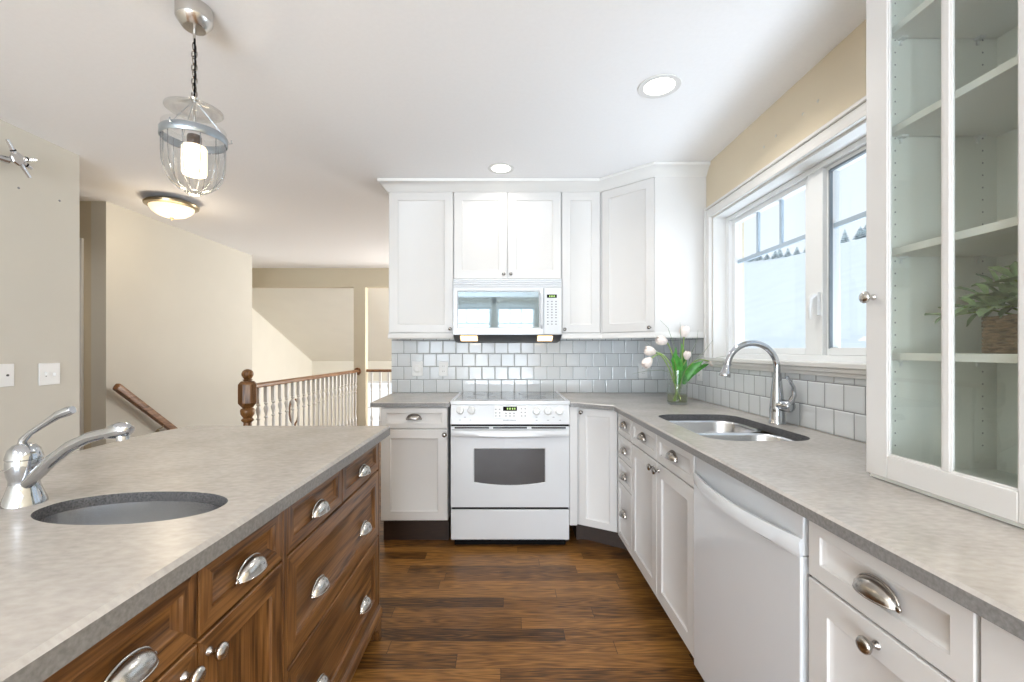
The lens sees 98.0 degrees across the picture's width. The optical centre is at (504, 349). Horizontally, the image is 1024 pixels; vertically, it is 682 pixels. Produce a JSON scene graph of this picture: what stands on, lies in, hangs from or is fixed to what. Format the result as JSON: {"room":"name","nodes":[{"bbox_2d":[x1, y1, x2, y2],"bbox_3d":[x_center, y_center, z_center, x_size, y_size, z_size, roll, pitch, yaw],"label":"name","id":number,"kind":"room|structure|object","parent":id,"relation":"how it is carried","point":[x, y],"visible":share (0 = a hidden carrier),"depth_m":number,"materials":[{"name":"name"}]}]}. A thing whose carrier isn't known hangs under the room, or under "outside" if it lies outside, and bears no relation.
{"room":"kitchen","nodes":[
{"label":"kitchen","id":0,"kind":"room"},
{"bbox_2d":[0,119,79,470],"bbox_3d":[-2.670,0.030,-0.735,0.120,2.440,6.930,0,0,0],"label":"wall","id":1,"kind":"structure","parent":0,"point":[40,233],"depth_m":2.50,"materials":[{"name":"beige paint"}]},
{"bbox_2d":[0,364,13,386],"bbox_3d":[-2.605,0.135,2.325,0.009,0.120,0.075,0,0,0],"label":"cable jack","id":2,"kind":"object","parent":1,"relation":"attached to","point":[6,370],"visible":1,"depth_m":2.32,"materials":[{"name":"white plastic"}]},
{"bbox_2d":[0,139,36,177],"bbox_3d":[-2.528,-0.974,2.240,0.101,0.169,0.254,0,0,34],"label":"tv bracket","id":3,"kind":"object","parent":1,"relation":"attached to","point":[15,157],"visible":1,"depth_m":2.28,"materials":[{"name":"silver metal"}]},
{"bbox_2d":[39,363,59,385],"bbox_3d":[-2.600,0.140,2.547,0.018,0.125,0.118,0,0,0],"label":"light switch","id":4,"kind":"object","parent":1,"relation":"attached to","point":[49,373],"visible":1,"depth_m":2.54,"materials":[{"name":"white plastic"}]},
{"bbox_2d":[80,201,90,449],"bbox_3d":[-3.860,0.030,3.620,1.080,2.440,0.100,0,0,0],"label":"wall","id":5,"kind":"structure","parent":0,"point":[85,206],"depth_m":3.57,"materials":[{"name":"beige paint"}]},
{"bbox_2d":[80,238,83,450],"bbox_3d":[-3.822,0.180,3.595,0.895,2.140,0.090,0,0,0],"label":"door frame","id":6,"kind":"structure","parent":5,"relation":"in","point":[81,239],"depth_m":3.55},
{"bbox_2d":[91,201,251,447],"bbox_3d":[-3.660,0.780,4.600,0.920,3.940,2.060,0,0,0],"label":"wall","id":7,"kind":"structure","parent":0,"point":[171,306],"depth_m":4.17,"materials":[{"name":"beige paint"}]},
{"bbox_2d":[113,384,176,431],"bbox_3d":[-3.155,0.973,4.491,0.098,1.395,1.846,0,0,0],"label":"handrail","id":8,"kind":"object","parent":7,"relation":"attached to","point":[120,389],"visible":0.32,"depth_m":3.83,"materials":[{"name":"brown wood"}]},
{"bbox_2d":[252,308,311,425],"bbox_3d":[-4.180,0.850,7.615,0.120,3.800,3.970,0,0,0],"label":"wall","id":9,"kind":"structure","parent":0,"point":[274,357],"depth_m":7.99,"materials":[{"name":"beige paint"}]},
{"bbox_2d":[252,268,388,425],"bbox_3d":[-1.400,0.030,6.560,5.800,2.440,0.120,0,0,0],"label":"wall","id":10,"kind":"structure","parent":0,"point":[360,279],"depth_m":6.50,"materials":[{"name":"beige paint"}]},
{"bbox_2d":[252,288,391,360],"bbox_3d":[-1.400,-0.378,8.110,5.800,1.345,3.020,0,0,0],"label":"wall","id":11,"kind":"structure","parent":0,"point":[319,322],"depth_m":7.62,"materials":[{"name":"beige paint"}]},
{"bbox_2d":[312,361,391,425],"bbox_3d":[-1.400,1.450,9.560,5.800,2.600,0.120,0,0,0],"label":"wall","id":12,"kind":"structure","parent":0,"point":[318,367],"depth_m":9.50,"materials":[{"name":"beige paint"}]},
{"bbox_2d":[368,381,391,407],"bbox_3d":[-2.650,1.260,9.530,0.660,1.180,0.100,0,0,0],"label":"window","id":13,"kind":"structure","parent":12,"relation":"in","point":[368,381],"depth_m":9.48,"materials":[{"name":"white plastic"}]},
{"bbox_2d":[388,333,453,339],"bbox_3d":[-0.598,-0.095,3.306,0.463,0.038,0.328,0,0,0],"label":"rail","id":14,"kind":"object","parent":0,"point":[398,336],"visible":0.94,"depth_m":3.15,"materials":[{"name":"white wood"}]},
{"bbox_2d":[0,0,865,267],"bbox_3d":[-1.450,-1.240,1.200,5.900,0.100,10.800,0,0,0],"label":"ceiling","id":15,"kind":"structure","parent":0,"point":[319,101],"depth_m":2.05,"materials":[{"name":"paint"}]},
{"bbox_2d":[142,196,199,219],"bbox_3d":[-2.650,-1.108,3.540,0.368,0.162,0.368,0,0,0],"label":"flush ceiling light","id":16,"kind":"object","parent":15,"relation":"attached to","point":[170,207],"visible":1,"depth_m":3.45,"materials":[{"name":"white glass"}]},
{"bbox_2d":[158,0,231,196],"bbox_3d":[-1.082,-0.863,1.544,0.200,0.655,0.213,0,0,0],"label":"pendant light","id":17,"kind":"object","parent":15,"relation":"hanging from","point":[196,17],"visible":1,"depth_m":1.53,"materials":[{"name":"silver metal"}]},
{"bbox_2d":[187,133,201,144],"bbox_3d":[-1.082,-0.725,1.550,0.044,0.040,0.043,0,0,0],"label":"socket","id":18,"kind":"object","parent":17,"relation":"attached to","point":[192,138],"depth_m":1.53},
{"bbox_2d":[488,163,513,173],"bbox_3d":[-0.026,-1.187,2.920,0.174,0.004,0.174,0,0,0],"label":"recessed light","id":19,"kind":"object","parent":15,"relation":"in","point":[498,168],"visible":1,"depth_m":2.92,"materials":[{"name":"white"}]},
{"bbox_2d":[638,74,681,98],"bbox_3d":[0.697,-1.187,2.010,0.188,0.004,0.188,0,0,0],"label":"recessed light","id":20,"kind":"object","parent":15,"relation":"in","point":[660,85],"visible":1,"depth_m":2.00,"materials":[{"name":"white"}]},
{"bbox_2d":[351,442,703,681],"bbox_3d":[-1.450,1.310,1.200,5.900,0.120,10.800,0,0,0],"label":"floor","id":21,"kind":"structure","parent":0,"point":[578,610],"depth_m":2.07,"materials":[{"name":"brown wood"}]},
{"bbox_2d":[43,512,281,681],"bbox_3d":[-0.944,0.812,0.781,0.862,0.875,0.622,0,0,0],"label":"base cabinet","id":22,"kind":"object","parent":21,"relation":"on","point":[223,623],"visible":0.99,"depth_m":0.82,"materials":[{"name":"brown wood"}]},
{"bbox_2d":[238,369,256,425],"bbox_3d":[-2.152,0.707,3.720,0.138,1.086,0.138,0,0,17],"label":"newel post","id":23,"kind":"object","parent":21,"relation":"on","point":[247,388],"visible":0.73,"depth_m":3.68,"materials":[{"name":"brown wood"}]},
{"bbox_2d":[289,399,297,425],"bbox_3d":[-2.939,0.971,6.200,0.149,0.579,0.026,0,0,0],"label":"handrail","id":24,"kind":"object","parent":21,"relation":"on","point":[295,399],"visible":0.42,"depth_m":6.19,"materials":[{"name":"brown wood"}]},
{"bbox_2d":[256,368,360,425],"bbox_3d":[-2.150,0.757,5.136,0.110,0.986,2.721,0,0,0],"label":"railing","id":25,"kind":"object","parent":21,"relation":"on","point":[351,375],"visible":0.63,"depth_m":4.89,"materials":[{"name":"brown wood"}]},
{"bbox_2d":[280,442,381,681],"bbox_3d":[-0.946,0.812,1.524,0.858,0.876,0.861,0,0,0],"label":"base cabinet","id":26,"kind":"object","parent":21,"relation":"on","point":[332,610],"visible":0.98,"depth_m":1.43,"materials":[{"name":"brown wood"}]},
{"bbox_2d":[0,426,389,681],"bbox_3d":[-0.964,0.354,1.031,0.922,0.038,1.862,0,0,0],"label":"countertop","id":27,"kind":"structure","parent":26,"relation":"on","point":[64,589],"depth_m":0.86,"materials":[{"name":"stone"}]},
{"bbox_2d":[0,406,134,508],"bbox_3d":[-0.933,0.229,0.959,0.312,0.211,0.076,0,0,6],"label":"faucet","id":28,"kind":"object","parent":27,"relation":"on","point":[25,464],"visible":1,"depth_m":0.94,"materials":[{"name":"silver metal"}]},
{"bbox_2d":[38,501,220,524],"bbox_3d":[-0.792,0.435,0.950,0.372,0.158,0.198,0,0,0],"label":"prep sink","id":29,"kind":"object","parent":27,"relation":"in","point":[141,511],"visible":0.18,"depth_m":1.03,"materials":[{"name":"silver metal"}]},
{"bbox_2d":[366,369,391,425],"bbox_3d":[-0.274,0.771,6.560,3.528,0.958,0.064,0,0,0],"label":"railing","id":30,"kind":"object","parent":21,"relation":"on","point":[371,371],"visible":0.11,"depth_m":6.54,"materials":[{"name":"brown wood"}]},
{"bbox_2d":[381,406,450,539],"bbox_3d":[-0.583,0.807,3.146,0.432,0.885,0.669,0,0,0],"label":"base cabinet","id":31,"kind":"object","parent":21,"relation":"on","point":[416,453],"visible":0.99,"depth_m":2.85,"materials":[{"name":"white paint"}]},
{"bbox_2d":[370,393,457,406],"bbox_3d":[-0.612,0.350,3.147,0.520,0.030,0.649,0,0,0],"label":"countertop","id":32,"kind":"structure","parent":31,"relation":"on","point":[394,399],"depth_m":2.92,"materials":[{"name":"stone"}]},
{"bbox_2d":[450,391,569,544],"bbox_3d":[0.032,0.787,3.123,0.758,0.925,0.690,0,0,0],"label":"range","id":33,"kind":"object","parent":21,"relation":"on","point":[510,450],"visible":1,"depth_m":2.82,"materials":[{"name":"white metal"}]},
{"bbox_2d":[456,392,562,398],"bbox_3d":[0.032,0.336,3.187,0.714,0.018,0.562,0,0,0],"label":"cooktop","id":34,"kind":"object","parent":33,"relation":"in","point":[461,395],"depth_m":3.17,"materials":[{"name":"white glass"}]},
{"bbox_2d":[571,407,626,549],"bbox_3d":[0.878,0.807,3.091,0.825,0.885,0.758,0,0,0],"label":"base cabinet","id":35,"kind":"object","parent":21,"relation":"on","point":[597,429],"visible":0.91,"depth_m":2.80,"materials":[{"name":"white paint"}]},
{"bbox_2d":[560,393,1023,640],"bbox_3d":[0.853,0.350,1.861,0.877,0.030,3.221,0,0,0],"label":"countertop","id":36,"kind":"structure","parent":35,"relation":"on","point":[974,560],"depth_m":0.97,"materials":[{"name":"stone"}]},
{"bbox_2d":[667,369,687,404],"bbox_3d":[1.058,0.230,2.735,0.120,0.209,0.120,0,0,0],"label":"vase","id":37,"kind":"object","parent":36,"relation":"on","point":[681,402],"visible":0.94,"depth_m":2.74,"materials":[{"name":"clear glass"}]},
{"bbox_2d":[641,348,680,400],"bbox_3d":[0.955,0.150,2.705,0.258,0.332,0.062,0,0,-5],"label":"tulip","id":38,"kind":"object","parent":37,"relation":"in","point":[647,362],"visible":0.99,"depth_m":2.73,"materials":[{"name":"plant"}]},
{"bbox_2d":[644,346,683,400],"bbox_3d":[0.973,0.147,2.731,0.232,0.338,0.090,0,0,10],"label":"tulip","id":39,"kind":"object","parent":37,"relation":"in","point":[649,351],"visible":0.98,"depth_m":2.71,"materials":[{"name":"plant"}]},
{"bbox_2d":[655,335,686,399],"bbox_3d":[1.029,0.114,2.753,0.190,0.403,0.062,0,0,11],"label":"tulip","id":40,"kind":"object","parent":37,"relation":"in","point":[660,340],"visible":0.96,"depth_m":2.75,"materials":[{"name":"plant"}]},
{"bbox_2d":[673,325,702,400],"bbox_3d":[1.118,0.084,2.708,0.160,0.463,0.080,0,0,44],"label":"tulip","id":41,"kind":"object","parent":37,"relation":"in","point":[685,330],"visible":0.89,"depth_m":2.70,"materials":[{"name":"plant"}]},
{"bbox_2d":[675,351,708,400],"bbox_3d":[1.161,0.161,2.759,0.260,0.310,0.072,0,0,-34],"label":"tulip","id":42,"kind":"object","parent":37,"relation":"in","point":[687,354],"visible":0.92,"depth_m":2.72,"materials":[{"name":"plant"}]},
{"bbox_2d":[673,359,712,399],"bbox_3d":[1.180,0.184,2.757,0.291,0.264,0.060,0,0,0],"label":"tulip","id":43,"kind":"object","parent":37,"relation":"in","point":[709,362],"visible":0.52,"depth_m":2.74,"materials":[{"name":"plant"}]},
{"bbox_2d":[667,420,794,440],"bbox_3d":[0.965,0.462,1.965,0.416,0.191,0.686,0,0,0],"label":"sink","id":44,"kind":"object","parent":36,"relation":"in","point":[715,429],"visible":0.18,"depth_m":2.19,"materials":[{"name":"silver metal"}]},
{"bbox_2d":[719,340,796,424],"bbox_3d":[1.125,0.146,1.992,0.310,0.377,0.114,0,0,0],"label":"kitchen faucet","id":45,"kind":"object","parent":36,"relation":"on","point":[778,406],"visible":1,"depth_m":2.00,"materials":[{"name":"silver metal"}]},
{"bbox_2d":[859,0,1023,528],"bbox_3d":[1.107,-0.426,0.969,0.367,1.520,0.418,0,0,0],"label":"display cabinet","id":46,"kind":"object","parent":36,"relation":"on","point":[945,78],"visible":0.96,"depth_m":1.15,"materials":[{"name":"white wood"}]},
{"bbox_2d":[892,0,1017,37],"bbox_3d":[1.138,-0.818,0.969,0.286,0.018,0.378,0,0,0],"label":"shelf","id":47,"kind":"object","parent":46,"relation":"attached to","point":[973,18],"depth_m":1.09,"materials":[{"name":"white wood"}]},
{"bbox_2d":[892,55,1017,135],"bbox_3d":[1.138,-0.563,0.969,0.286,0.018,0.378,0,0,0],"label":"shelf","id":48,"kind":"object","parent":46,"relation":"attached to","point":[987,105],"depth_m":1.04,"materials":[{"name":"white wood"}]},
{"bbox_2d":[892,216,1017,256],"bbox_3d":[1.138,-0.250,0.969,0.286,0.018,0.378,0,0,0],"label":"shelf","id":49,"kind":"object","parent":46,"relation":"attached to","point":[999,238],"depth_m":1.03,"materials":[{"name":"white wood"}]},
{"bbox_2d":[892,353,1017,362],"bbox_3d":[1.138,0.018,0.969,0.286,0.018,0.378,0,0,0],"label":"shelf","id":50,"kind":"object","parent":46,"relation":"attached to","point":[896,357],"depth_m":1.00,"materials":[{"name":"white wood"}]},
{"bbox_2d":[924,261,1017,353],"bbox_3d":[1.119,-0.097,0.957,0.228,0.215,0.286,0,0,0],"label":"potted plant","id":51,"kind":"object","parent":46,"relation":"on","point":[999,333],"visible":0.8,"depth_m":0.96,"materials":[{"name":"green plant"}]},
{"bbox_2d":[618,413,633,555],"bbox_3d":[0.975,0.807,2.564,0.631,0.885,0.290,0,0,0],"label":"base cabinet","id":52,"kind":"object","parent":21,"relation":"on","point":[625,443],"visible":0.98,"depth_m":2.55,"materials":[{"name":"white paint"}]},
{"bbox_2d":[632,421,695,657],"bbox_3d":[0.972,0.807,2.017,0.633,0.885,0.800,0,0,0],"label":"base cabinet","id":53,"kind":"object","parent":21,"relation":"on","point":[662,471],"visible":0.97,"depth_m":1.92,"materials":[{"name":"white paint"}]},
{"bbox_2d":[693,457,811,681],"bbox_3d":[0.963,0.814,1.316,0.649,0.872,0.592,0,0,0],"label":"dishwasher","id":54,"kind":"object","parent":21,"relation":"on","point":[751,551],"visible":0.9,"depth_m":1.25,"materials":[{"name":"grey plastic"}]},
{"bbox_2d":[809,520,980,681],"bbox_3d":[0.973,0.807,0.830,0.635,0.885,0.362,0,0,0],"label":"base cabinet","id":55,"kind":"object","parent":21,"relation":"on","point":[870,621],"visible":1,"depth_m":0.82,"materials":[{"name":"white paint"}]},
{"bbox_2d":[981,617,1023,681],"bbox_3d":[0.989,0.807,0.449,0.603,0.885,0.396,0,0,0],"label":"base cabinet","id":56,"kind":"object","parent":21,"relation":"on","point":[1002,652],"visible":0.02,"depth_m":0.62,"materials":[{"name":"white paint"}]},
{"bbox_2d":[392,392,670,392],"bbox_3d":[0.207,0.030,3.540,2.185,2.440,0.120,0,0,0],"label":"wall","id":57,"kind":"structure","parent":0,"point":[392,392],"depth_m":3.48,"materials":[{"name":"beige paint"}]},
{"bbox_2d":[389,192,453,332],"bbox_3d":[-0.596,-0.620,3.292,0.462,1.010,0.359,0,0,0],"label":"upper cabinet","id":58,"kind":"object","parent":57,"relation":"attached to","point":[421,224],"visible":0.97,"depth_m":3.15,"materials":[{"name":"white paint"}]},
{"bbox_2d":[377,161,710,194],"bbox_3d":[0.202,-1.151,3.124,2.263,0.074,0.404,0,0,8],"label":"crown molding","id":59,"kind":"structure","parent":58,"relation":"attached to","point":[653,169],"depth_m":3.09,"materials":[{"name":"white wood"}]},
{"bbox_2d":[454,192,560,278],"bbox_3d":[0.018,-0.811,3.292,0.761,0.627,0.359,0,0,0],"label":"upper cabinet","id":60,"kind":"object","parent":57,"relation":"attached to","point":[498,235],"visible":0.98,"depth_m":3.15,"materials":[{"name":"white paint"}]},
{"bbox_2d":[453,279,561,342],"bbox_3d":[0.018,-0.273,3.259,0.757,0.445,0.422,0,0,0],"label":"microwave","id":61,"kind":"object","parent":60,"relation":"attached to","point":[484,310],"visible":1,"depth_m":3.09,"materials":[{"name":"white plastic"}]},
{"bbox_2d":[392,336,670,391],"bbox_3d":[0.203,0.106,3.476,2.177,0.457,0.008,0,0,0],"label":"backsplash","id":62,"kind":"structure","parent":57,"relation":"attached to","point":[566,365],"depth_m":3.47,"materials":[{"name":"white tile"}]},
{"bbox_2d":[412,361,422,375],"bbox_3d":[-0.682,0.150,3.464,0.085,0.115,0.016,0,0,0],"label":"wall outlet","id":63,"kind":"object","parent":62,"relation":"attached to","point":[417,366],"visible":1,"depth_m":3.47,"materials":[{"name":"white plastic"}]},
{"bbox_2d":[439,361,447,375],"bbox_3d":[-0.480,0.150,3.467,0.072,0.115,0.009,0,0,0],"label":"wall outlet","id":64,"kind":"object","parent":62,"relation":"attached to","point":[443,365],"visible":1,"depth_m":3.47,"materials":[{"name":"white plastic"}]},
{"bbox_2d":[638,363,647,377],"bbox_3d":[1.075,0.165,3.467,0.072,0.115,0.009,0,0,0],"label":"wall outlet","id":65,"kind":"object","parent":62,"relation":"attached to","point":[641,369],"visible":0.91,"depth_m":3.47,"materials":[{"name":"white plastic"}]},
{"bbox_2d":[569,406,576,524],"bbox_3d":[0.438,0.745,3.164,0.048,0.760,0.632,0,0,0],"label":"filler panel","id":66,"kind":"object","parent":57,"relation":"attached to","point":[572,410],"visible":0.36,"depth_m":2.85,"materials":[{"name":"white paint"}]},
{"bbox_2d":[561,192,599,332],"bbox_3d":[0.538,-0.620,3.292,0.275,1.010,0.359,0,0,0],"label":"upper cabinet","id":67,"kind":"object","parent":57,"relation":"attached to","point":[580,211],"visible":0.98,"depth_m":3.15,"materials":[{"name":"white paint"}]},
{"bbox_2d":[600,177,705,332],"bbox_3d":[0.989,-0.620,3.168,0.621,1.010,0.606,0,0,0],"label":"upper cabinet","id":68,"kind":"object","parent":57,"relation":"attached to","point":[652,229],"visible":0.96,"depth_m":2.88,"materials":[{"name":"white paint"}]},
{"bbox_2d":[562,332,703,338],"bbox_3d":[0.846,-0.095,3.007,0.939,0.038,0.156,0,0,24],"label":"rail","id":69,"kind":"object","parent":68,"relation":"attached to","point":[630,334],"visible":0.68,"depth_m":3.00,"materials":[{"name":"white wood"}]},
{"bbox_2d":[681,20,865,442],"bbox_3d":[1.400,0.030,-0.300,0.200,2.440,7.800,0,0,0],"label":"wall","id":70,"kind":"structure","parent":0,"point":[838,80],"depth_m":1.99,"materials":[{"name":"beige paint"}]},
{"bbox_2d":[671,338,865,442],"bbox_3d":[1.296,0.106,1.886,0.008,0.457,3.172,0,0,0],"label":"backsplash","id":71,"kind":"structure","parent":70,"relation":"attached to","point":[831,405],"depth_m":1.98,"materials":[{"name":"white tile"}]},
{"bbox_2d":[697,370,701,380],"bbox_3d":[1.288,0.150,2.945,0.009,0.115,0.072,0,0,0],"label":"wall outlet","id":72,"kind":"object","parent":71,"relation":"attached to","point":[699,374],"visible":0.59,"depth_m":2.94,"materials":[{"name":"white plastic"}]},
{"bbox_2d":[702,96,865,379],"bbox_3d":[1.362,-0.397,2.015,0.196,1.007,1.700,0,0,0],"label":"window","id":73,"kind":"structure","parent":70,"relation":"in","point":[818,173],"depth_m":2.04,"materials":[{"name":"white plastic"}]},
{"bbox_2d":[981,314,1017,353],"bbox_3d":[1.133,-0.032,0.919,0.149,0.085,0.164,0,0,0],"label":"basket","id":74,"kind":"object","parent":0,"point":[999,334],"depth_m":0.95,"materials":[{"name":"brown wicker"}]},
{"label":"outside","id":75,"kind":"structure","parent":0,"visible":0},
{"bbox_2d":[744,237,865,347],"bbox_3d":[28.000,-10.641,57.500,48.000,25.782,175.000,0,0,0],"label":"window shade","id":76,"kind":"object","parent":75,"point":[774,289],"visible":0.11,"depth_m":26.04,"materials":[{"name":"white fabric"}]},
{"bbox_2d":[770,251,777,258],"bbox_3d":[51.000,-17.917,83.989,1.692,1.676,1.648,0,0,0],"label":"conifer tree","id":77,"kind":"object","parent":76,"relation":"on","point":[775,252],"visible":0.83,"depth_m":83.86,"materials":[{"name":"plant"}]},
{"bbox_2d":[775,249,783,257],"bbox_3d":[51.000,-18.030,82.569,1.504,2.241,1.466,0,0,0],"label":"conifer tree","id":78,"kind":"object","parent":76,"relation":"on","point":[780,254],"visible":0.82,"depth_m":82.38,"materials":[{"name":"plant"}]},
{"bbox_2d":[783,248,791,256],"bbox_3d":[51.000,-17.497,80.236,1.449,1.675,1.412,0,0,0],"label":"conifer tree","id":79,"kind":"object","parent":76,"relation":"on","point":[787,253],"visible":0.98,"depth_m":80.08,"materials":[{"name":"plant"}]},
{"bbox_2d":[793,247,799,254],"bbox_3d":[51.000,-17.235,77.733,1.288,1.604,1.255,0,0,0],"label":"conifer tree","id":80,"kind":"object","parent":76,"relation":"on","point":[797,251],"visible":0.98,"depth_m":77.61,"materials":[{"name":"plant"}]},
{"bbox_2d":[840,229,849,242],"bbox_3d":[51.000,-17.014,66.770,1.372,2.266,1.337,0,0,0],"label":"conifer tree","id":81,"kind":"object","parent":76,"relation":"on","point":[844,238],"visible":0.98,"depth_m":66.60,"materials":[{"name":"plant"}]},
{"bbox_2d":[852,226,865,239],"bbox_3d":[51.000,-16.740,63.822,1.995,1.894,1.944,0,0,0],"label":"conifer tree","id":82,"kind":"object","parent":76,"relation":"on","point":[860,229],"visible":0.74,"depth_m":63.75,"materials":[{"name":"plant"}]},
{"bbox_2d":[859,225,865,237],"bbox_3d":[51.000,-16.822,62.718,1.980,2.128,1.929,0,0,0],"label":"conifer tree","id":83,"kind":"object","parent":76,"relation":"on","point":[863,234],"visible":0.26,"depth_m":62.84,"materials":[{"name":"plant"}]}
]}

